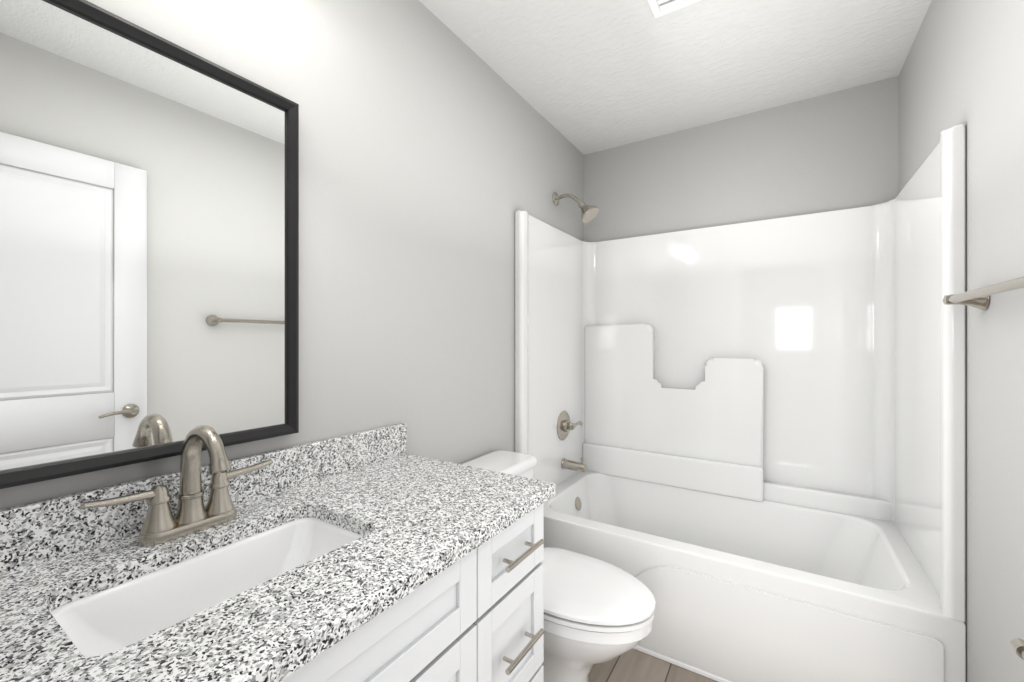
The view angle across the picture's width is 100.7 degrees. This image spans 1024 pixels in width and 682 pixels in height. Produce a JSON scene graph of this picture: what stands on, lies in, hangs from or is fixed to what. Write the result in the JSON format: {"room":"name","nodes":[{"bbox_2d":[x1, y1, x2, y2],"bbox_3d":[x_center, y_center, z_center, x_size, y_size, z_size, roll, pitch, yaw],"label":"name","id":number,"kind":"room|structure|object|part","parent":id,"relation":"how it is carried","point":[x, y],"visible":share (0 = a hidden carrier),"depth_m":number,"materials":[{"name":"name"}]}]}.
{"room":"bathroom","nodes":[
{"label":"bathroom","id":0,"kind":"room"},
{"bbox_2d":[0,0,583,509],"bbox_3d":[-0.626,0.020,1.128,0.132,2.440,4.130,0,0,33],"label":"wall","id":1,"kind":"structure","parent":0,"point":[436,154],"depth_m":1.40,"materials":[{"name":"paint"}]},
{"bbox_2d":[0,0,298,488],"bbox_3d":[-0.723,-0.186,0.839,0.035,0.842,0.609,0,0,33],"label":"mirror","id":2,"kind":"object","parent":1,"relation":"attached to","point":[149,245],"visible":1,"depth_m":0.82,"materials":[{"name":"clear glass"}]},
{"bbox_2d":[588,648,717,681],"bbox_3d":[0.068,1.270,0.698,1.824,0.060,4.150,0,0,33],"label":"floor","id":3,"kind":"structure","parent":0,"point":[632,665],"depth_m":1.59,"materials":[{"name":"brown wood"}]},
{"bbox_2d":[0,423,554,681],"bbox_3d":[-0.377,0.701,0.871,0.584,1.079,0.949,0,0,33],"label":"bathroom vanity","id":4,"kind":"object","parent":3,"relation":"on","point":[377,555],"visible":1,"depth_m":0.78,"materials":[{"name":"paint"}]},
{"bbox_2d":[80,424,273,546],"bbox_3d":[-0.593,0.268,0.816,0.171,0.213,0.314,0,0,33],"label":"faucet","id":5,"kind":"object","parent":4,"relation":"on","point":[194,524],"depth_m":0.83,"materials":[{"name":"silver metal"}]},
{"bbox_2d":[461,450,655,681],"bbox_3d":[0.133,0.861,1.518,0.736,0.759,0.450,0,0,33],"label":"toilet","id":6,"kind":"object","parent":3,"relation":"on","point":[597,611],"visible":0.38,"depth_m":1.35,"materials":[{"name":"ceramic"}]},
{"bbox_2d":[515,124,965,681],"bbox_3d":[0.876,0.202,1.967,1.520,2.076,0.854,0,0,33],"label":"shower","id":7,"kind":"object","parent":3,"relation":"on","point":[745,444],"visible":0.96,"depth_m":2.02,"materials":[{"name":"plastic"}]},
{"bbox_3d":[0.447,0.165,2.345,0.390,2.002,0.247,0,0,33],"label":"trim","id":8,"kind":"part","parent":7,"relation":"part of","materials":[{"name":"silver metal"}]},
{"bbox_2d":[419,0,931,154],"bbox_3d":[0.068,-1.240,0.698,1.824,0.080,4.150,0,0,33],"label":"ceiling","id":9,"kind":"structure","parent":0,"point":[584,77],"depth_m":1.77,"materials":[{"name":"white paint"}]},
{"bbox_2d":[647,0,699,17],"bbox_3d":[0.573,-1.189,1.337,0.330,0.018,0.330,0,0,33],"label":"ceiling vent","id":10,"kind":"object","parent":9,"relation":"in","point":[658,8],"visible":1,"depth_m":1.50,"materials":[{"name":"white plastic"}]},
{"bbox_2d":[584,76,898,241],"bbox_3d":[1.139,0.020,2.381,1.524,2.440,0.120,0,0,33],"label":"wall","id":11,"kind":"structure","parent":0,"point":[836,150],"depth_m":2.22,"materials":[{"name":"paint"}]},
{"bbox_2d":[899,0,1023,681],"bbox_3d":[0.750,0.020,0.251,0.132,2.440,4.130,0,0,33],"label":"wall","id":12,"kind":"structure","parent":0,"point":[964,63],"depth_m":1.08,"materials":[{"name":"paint"}]},
{"bbox_2d":[943,276,1023,309],"bbox_3d":[1.049,-0.110,0.894,0.076,0.060,0.595,0,0,33],"label":"towel rail","id":13,"kind":"object","parent":12,"relation":"attached to","point":[978,298],"visible":1,"depth_m":0.98,"materials":[{"name":"silver metal"}]},
{"bbox_2d":[1010,638,1023,659],"bbox_3d":[0.909,0.560,0.685,0.086,0.048,0.211,0,0,33],"label":"paper holder","id":14,"kind":"object","parent":12,"relation":"attached to","point":[1017,645],"visible":1,"depth_m":0.77,"materials":[{"name":"silver metal"}]}
]}

